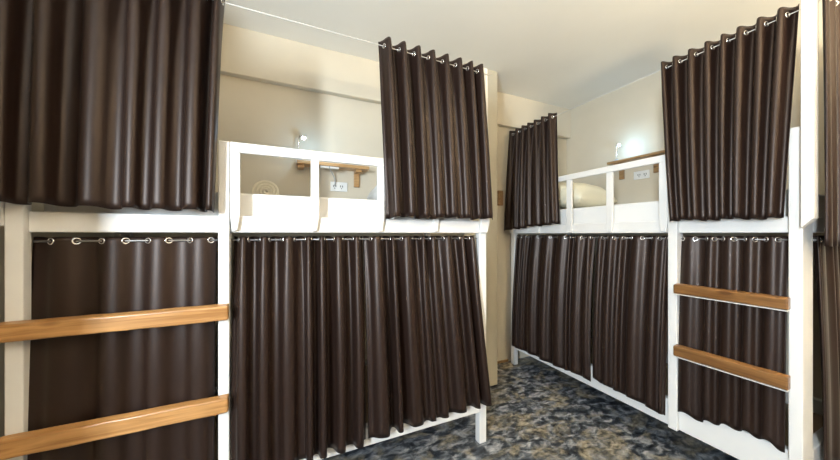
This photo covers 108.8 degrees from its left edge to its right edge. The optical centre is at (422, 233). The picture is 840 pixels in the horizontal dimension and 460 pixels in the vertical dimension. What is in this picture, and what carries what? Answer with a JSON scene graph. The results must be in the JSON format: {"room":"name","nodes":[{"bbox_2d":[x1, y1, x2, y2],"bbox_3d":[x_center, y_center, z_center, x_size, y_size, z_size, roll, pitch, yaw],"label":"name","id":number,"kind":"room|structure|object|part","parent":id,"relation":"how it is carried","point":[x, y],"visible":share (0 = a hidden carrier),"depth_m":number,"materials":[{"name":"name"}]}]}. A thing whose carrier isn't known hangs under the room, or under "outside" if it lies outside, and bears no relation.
{"room":"dormitory","nodes":[
{"label":"dormitory","id":0,"kind":"room"},
{"bbox_2d":[0,202,113,436],"bbox_3d":[-1.724,-0.049,0.865,0.600,2.630,1.700,0,0,-25],"label":"wall","id":1,"kind":"structure","parent":0,"point":[35,206],"depth_m":1.06,"materials":[{"name":"beige paint"}]},
{"bbox_2d":[114,74,565,387],"bbox_3d":[-0.126,-0.049,2.598,3.957,2.630,0.100,0,0,-25],"label":"wall","id":2,"kind":"structure","parent":0,"point":[250,111],"depth_m":2.21,"materials":[{"name":"beige paint"}]},
{"bbox_2d":[296,160,368,186],"bbox_3d":[-0.660,-0.440,2.231,0.510,0.148,0.114,0,0,-25],"label":"wall shelf","id":3,"kind":"object","parent":2,"relation":"attached to","point":[300,164],"depth_m":2.21,"materials":[{"name":"brown wood"}]},
{"bbox_2d":[297,135,305,159],"bbox_3d":[-0.861,-0.610,2.129,0.055,0.190,0.077,0,0,-25],"label":"reading lamp","id":4,"kind":"object","parent":3,"relation":"on","point":[301,136],"visible":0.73,"depth_m":2.12,"materials":[{"name":"grey plastic"}]},
{"bbox_3d":[-0.678,-0.483,2.188,0.130,0.014,0.030,0,0,-25],"label":"power strip","id":5,"kind":"part","parent":3,"relation":"part of","materials":[{"name":"white plastic"}]},
{"bbox_2d":[330,182,347,191],"bbox_3d":[-0.640,-0.361,2.298,0.128,0.072,0.010,0,0,-25],"label":"power socket","id":6,"kind":"object","parent":2,"relation":"attached to","point":[340,186],"visible":1,"depth_m":2.30,"materials":[{"name":"white plastic"}]},
{"bbox_2d":[220,23,570,138],"bbox_3d":[-0.094,-1.208,2.528,3.757,0.312,0.055,0,0,-25],"label":"ceiling beam","id":7,"kind":"structure","parent":2,"relation":"attached to","point":[245,53],"depth_m":2.19,"materials":[{"name":"beige paint"}]},
{"bbox_2d":[497,190,502,205],"bbox_3d":[0.758,-0.351,2.941,0.060,0.145,0.022,0,0,-25],"label":"trim","id":8,"kind":"structure","parent":2,"relation":"attached to","point":[499,193],"depth_m":2.93,"materials":[{"name":"brown wood"}]},
{"bbox_2d":[497,359,508,363],"bbox_3d":[0.670,1.255,2.907,0.398,0.022,0.010,0,0,-25],"label":"baseboard","id":9,"kind":"structure","parent":2,"relation":"attached to","point":[505,360],"depth_m":2.96,"materials":[{"name":"brown wood"}]},
{"bbox_2d":[447,63,496,385],"bbox_3d":[0.420,-0.049,2.579,0.332,2.630,0.285,0,0,-25],"label":"wall pier","id":10,"kind":"object","parent":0,"point":[491,235],"visible":0.3,"depth_m":2.50,"materials":[{"name":"beige paint"}]},
{"bbox_2d":[223,0,821,108],"bbox_3d":[0.477,-1.404,0.585,4.557,0.080,4.260,0,0,-25],"label":"ceiling","id":11,"kind":"structure","parent":0,"point":[568,54],"depth_m":2.01,"materials":[{"name":"paint"}]},
{"bbox_2d":[322,356,738,459],"bbox_3d":[0.477,1.296,0.585,4.557,0.060,4.260,0,0,-25],"label":"floor","id":12,"kind":"structure","parent":0,"point":[538,411],"depth_m":1.93,"materials":[{"name":"carpet"}]},
{"bbox_2d":[0,2,491,459],"bbox_3d":[-0.664,0.130,1.752,2.013,2.272,0.857,0,0,-25],"label":"bunk bed","id":13,"kind":"object","parent":12,"relation":"on","point":[18,328],"visible":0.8,"depth_m":1.17,"materials":[{"name":"white paint"}]},
{"bbox_3d":[-1.393,-0.516,0.974,0.036,0.980,0.055,0,0,-25],"label":"curtain post","id":14,"kind":"part","parent":13,"relation":"part of","materials":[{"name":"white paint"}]},
{"bbox_3d":[-1.367,0.574,1.016,0.044,1.385,0.040,0,0,-25],"label":"post","id":15,"kind":"part","parent":13,"relation":"part of","materials":[{"name":"white paint"}]},
{"bbox_3d":[-1.530,-0.042,1.368,0.044,0.072,0.735,0,0,-25],"label":"rail","id":16,"kind":"part","parent":13,"relation":"part of","materials":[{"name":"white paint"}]},
{"bbox_2d":[0,0,224,212],"bbox_3d":[-1.109,-0.538,1.088,0.655,0.905,0.101,0,0,-25],"label":"curtain","id":17,"kind":"object","parent":13,"relation":"hanging from","point":[108,104],"visible":1,"depth_m":1.07,"materials":[{"name":"black fabric"}]},
{"bbox_2d":[27,236,216,459],"bbox_3d":[-1.110,0.553,1.141,0.542,1.086,0.064,0,0,-25],"label":"curtain","id":18,"kind":"object","parent":13,"relation":"hanging from","point":[76,378],"visible":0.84,"depth_m":1.13,"materials":[{"name":"black fabric"}]},
{"bbox_3d":[-1.110,0.026,1.164,0.547,0.007,0.007,0,0,-25],"label":"curtain rod","id":19,"kind":"part","parent":13,"relation":"part of","materials":[{"name":"grey metal"}]},
{"bbox_3d":[-1.694,0.440,1.721,0.044,1.653,0.045,0,0,-25],"label":"post","id":20,"kind":"part","parent":13,"relation":"part of","materials":[{"name":"paint"}]},
{"bbox_3d":[-0.839,0.345,1.275,0.040,1.464,0.065,0,0,-25],"label":"post","id":21,"kind":"part","parent":13,"relation":"part of","materials":[{"name":"white paint"}]},
{"bbox_3d":[-0.511,-0.042,1.435,1.863,0.072,0.040,0,0,-25],"label":"rail","id":22,"kind":"part","parent":13,"relation":"part of","materials":[{"name":"white paint"}]},
{"bbox_2d":[44,192,472,220],"bbox_3d":[-0.670,-0.118,1.780,1.848,0.150,0.690,0,0,-25],"label":"mattress","id":23,"kind":"object","parent":13,"relation":"on","point":[250,204],"visible":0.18,"depth_m":1.41,"materials":[{"name":"white fabric"}]},
{"bbox_2d":[252,180,278,194],"bbox_3d":[-1.012,-0.261,1.945,0.148,0.136,0.220,0,0,-25],"label":"towel","id":24,"kind":"object","parent":23,"relation":"on","point":[265,187],"visible":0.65,"depth_m":1.84,"materials":[{"name":"beige fabric"}]},
{"bbox_2d":[367,184,384,199],"bbox_3d":[-0.127,-0.291,2.091,0.423,0.190,0.529,0,0,-22],"label":"pillow","id":25,"kind":"object","parent":23,"relation":"on","point":[372,195],"visible":0.04,"depth_m":2.09,"materials":[{"name":"white fabric"}]},
{"bbox_2d":[231,236,365,459],"bbox_3d":[-0.544,0.519,1.382,0.572,1.019,0.134,0,0,-25],"label":"curtain","id":26,"kind":"object","parent":13,"relation":"hanging from","point":[299,382],"visible":1,"depth_m":1.36,"materials":[{"name":"black fabric"}]},
{"bbox_3d":[-0.233,-0.365,1.531,1.271,0.043,0.019,0,0,-25],"label":"guard rail","id":27,"kind":"part","parent":13,"relation":"part of","materials":[{"name":"white paint"}]},
{"bbox_3d":[-0.247,0.026,1.564,1.276,0.007,0.007,0,0,-25],"label":"curtain rod","id":28,"kind":"part","parent":13,"relation":"part of","materials":[{"name":"grey metal"}]},
{"bbox_3d":[-0.488,-0.955,1.393,1.996,0.004,0.004,0,0,-25],"label":"curtain rod","id":29,"kind":"part","parent":13,"relation":"part of","materials":[{"name":"silver metal"}]},
{"bbox_3d":[-0.511,1.026,1.435,1.863,0.095,0.040,0,0,-25],"label":"rail","id":30,"kind":"part","parent":13,"relation":"part of","materials":[{"name":"white paint"}]},
{"bbox_2d":[363,236,491,437],"bbox_3d":[0.063,0.513,1.663,0.762,1.007,0.136,0,0,-25],"label":"curtain","id":31,"kind":"object","parent":13,"relation":"hanging from","point":[427,356],"visible":0.99,"depth_m":1.62,"materials":[{"name":"black fabric"}]},
{"bbox_2d":[378,37,492,219],"bbox_3d":[0.102,-0.534,1.650,0.688,0.913,0.096,0,0,-25],"label":"curtain","id":32,"kind":"object","parent":13,"relation":"hanging from","point":[436,156],"visible":1,"depth_m":1.62,"materials":[{"name":"black fabric"}]},
{"bbox_3d":[0.356,0.594,1.840,0.050,1.344,0.045,0,0,-25],"label":"post","id":33,"kind":"part","parent":13,"relation":"part of","materials":[{"name":"white paint"}]},
{"bbox_3d":[0.372,-0.502,1.811,0.064,0.988,0.022,0,0,-25],"label":"curtain post","id":34,"kind":"part","parent":13,"relation":"part of","materials":[{"name":"white paint"}]},
{"bbox_2d":[508,0,824,459],"bbox_3d":[1.594,0.130,2.257,0.857,2.272,1.907,0,0,-25],"label":"bunk bed","id":35,"kind":"object","parent":12,"relation":"on","point":[803,411],"visible":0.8,"depth_m":1.39,"materials":[{"name":"white paint"}]},
{"bbox_3d":[0.895,0.594,2.934,0.045,1.344,0.050,0,0,-25],"label":"post","id":36,"kind":"part","parent":35,"relation":"part of","materials":[{"name":"white paint"}]},
{"bbox_2d":[504,113,559,230],"bbox_3d":[0.953,-0.509,2.660,0.079,0.962,0.642,0,0,-25],"label":"curtain","id":37,"kind":"object","parent":35,"relation":"hanging from","point":[532,189],"visible":1,"depth_m":2.62,"materials":[{"name":"black fabric"}]},
{"bbox_2d":[511,235,595,381],"bbox_3d":[1.048,0.541,2.524,0.113,1.063,0.815,0,0,-25],"label":"curtain","id":38,"kind":"object","parent":35,"relation":"hanging from","point":[552,283],"visible":1,"depth_m":2.42,"materials":[{"name":"black fabric"}]},
{"bbox_3d":[1.179,0.026,2.330,0.007,0.007,1.285,0,0,-25],"label":"curtain rod","id":39,"kind":"part","parent":35,"relation":"part of","materials":[{"name":"grey metal"}]},
{"bbox_3d":[1.147,-0.441,2.314,0.019,0.043,1.280,0,0,-25],"label":"guard rail","id":40,"kind":"part","parent":35,"relation":"part of","materials":[{"name":"white paint"}]},
{"bbox_2d":[592,235,667,414],"bbox_3d":[1.318,0.530,1.945,0.106,1.040,0.461,0,0,-25],"label":"curtain","id":41,"kind":"object","parent":35,"relation":"hanging from","point":[630,304],"visible":0.98,"depth_m":1.89,"materials":[{"name":"black fabric"}]},
{"bbox_3d":[1.270,1.031,2.121,0.040,0.150,1.739,0,0,-25],"label":"rail","id":42,"kind":"part","parent":35,"relation":"part of","materials":[{"name":"white paint"}]},
{"bbox_3d":[1.270,-0.042,2.121,0.040,0.072,1.739,0,0,-25],"label":"rail","id":43,"kind":"part","parent":35,"relation":"part of","materials":[{"name":"white paint"}]},
{"bbox_3d":[1.225,-0.955,2.105,0.004,0.004,1.871,0,0,-25],"label":"curtain rod","id":44,"kind":"part","parent":35,"relation":"part of","materials":[{"name":"silver metal"}]},
{"bbox_3d":[1.447,0.324,1.721,0.065,1.572,0.045,0,0,-25],"label":"post","id":45,"kind":"part","parent":35,"relation":"part of","materials":[{"name":"white paint"}]},
{"bbox_2d":[552,190,824,224],"bbox_3d":[1.614,-0.129,2.282,0.690,0.172,1.718,0,0,-25],"label":"mattress","id":46,"kind":"object","parent":35,"relation":"on","point":[640,211],"visible":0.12,"depth_m":2.01,"materials":[{"name":"white fabric"}]},
{"bbox_2d":[558,182,616,208],"bbox_3d":[1.338,-0.345,2.736,0.519,0.251,0.554,0,0,-29],"label":"pillow","id":47,"kind":"object","parent":46,"relation":"on","point":[584,195],"visible":0.45,"depth_m":2.50,"materials":[{"name":"beige fabric"}]},
{"bbox_3d":[1.959,1.031,2.441,0.040,0.150,1.739,0,0,-25],"label":"rail","id":48,"kind":"part","parent":35,"relation":"part of","materials":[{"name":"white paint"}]},
{"bbox_2d":[661,4,798,220],"bbox_3d":[1.485,-0.527,1.512,0.083,0.926,0.516,0,0,-25],"label":"curtain","id":49,"kind":"object","parent":35,"relation":"hanging from","point":[727,107],"visible":1,"depth_m":1.47,"materials":[{"name":"black fabric"}]},
{"bbox_2d":[678,236,787,452],"bbox_3d":[1.532,0.507,1.519,0.064,0.995,0.404,0,0,-25],"label":"curtain","id":50,"kind":"object","parent":35,"relation":"hanging from","point":[756,336],"visible":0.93,"depth_m":1.49,"materials":[{"name":"black fabric"}]},
{"bbox_3d":[1.555,0.026,1.521,0.007,0.007,0.410,0,0,-25],"label":"curtain rod","id":51,"kind":"part","parent":35,"relation":"part of","materials":[{"name":"grey metal"}]},
{"bbox_3d":[1.663,0.402,1.322,0.120,1.728,0.042,0,0,-25],"label":"post","id":52,"kind":"part","parent":35,"relation":"part of","materials":[{"name":"white paint"}]},
{"bbox_3d":[1.618,-0.516,1.258,0.055,0.980,0.036,0,0,-25],"label":"curtain post","id":53,"kind":"part","parent":35,"relation":"part of","materials":[{"name":"white paint"}]},
{"bbox_3d":[2.014,1.031,1.485,0.655,0.150,0.042,0,0,-25],"label":"rail","id":54,"kind":"part","parent":35,"relation":"part of","materials":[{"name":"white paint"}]},
{"bbox_3d":[2.014,-0.042,1.485,0.655,0.072,0.042,0,0,-25],"label":"rail","id":55,"kind":"part","parent":35,"relation":"part of","materials":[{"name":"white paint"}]},
{"bbox_2d":[813,235,839,459],"bbox_3d":[2.048,0.526,1.462,0.672,1.041,0.052,0,0,-25],"label":"curtain","id":56,"kind":"object","parent":35,"relation":"hanging from","point":[826,258],"visible":0.89,"depth_m":1.37,"materials":[{"name":"black fabric"}]},
{"bbox_2d":[822,0,839,246],"bbox_3d":[2.006,-0.485,1.398,0.814,1.080,0.034,0,0,-25],"label":"curtain","id":57,"kind":"object","parent":35,"relation":"hanging from","point":[830,9],"visible":1,"depth_m":1.26,"materials":[{"name":"black fabric"}]},
{"bbox_2d":[566,1,824,399],"bbox_3d":[2.519,-0.049,1.477,0.100,2.630,4.160,0,0,-25],"label":"wall","id":58,"kind":"structure","parent":0,"point":[630,116],"depth_m":2.68,"materials":[{"name":"beige paint"}]},
{"bbox_2d":[607,150,664,179],"bbox_3d":[1.888,-0.586,2.558,0.134,0.157,0.573,0,0,-25],"label":"wall shelf","id":59,"kind":"object","parent":58,"relation":"attached to","point":[662,152],"visible":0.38,"depth_m":2.56,"materials":[{"name":"brown wood"}]},
{"bbox_2d":[614,144,619,160],"bbox_3d":[1.796,-0.749,2.769,0.070,0.169,0.074,0,0,-25],"label":"reading lamp","id":60,"kind":"object","parent":59,"relation":"on","point":[617,145],"visible":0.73,"depth_m":2.79,"materials":[{"name":"grey plastic"}]},
{"bbox_2d":[634,169,649,179],"bbox_3d":[1.919,-0.519,2.637,0.010,0.072,0.128,0,0,-25],"label":"power socket","id":61,"kind":"object","parent":58,"relation":"attached to","point":[643,174],"visible":1,"depth_m":2.63,"materials":[{"name":"white plastic"}]}
]}

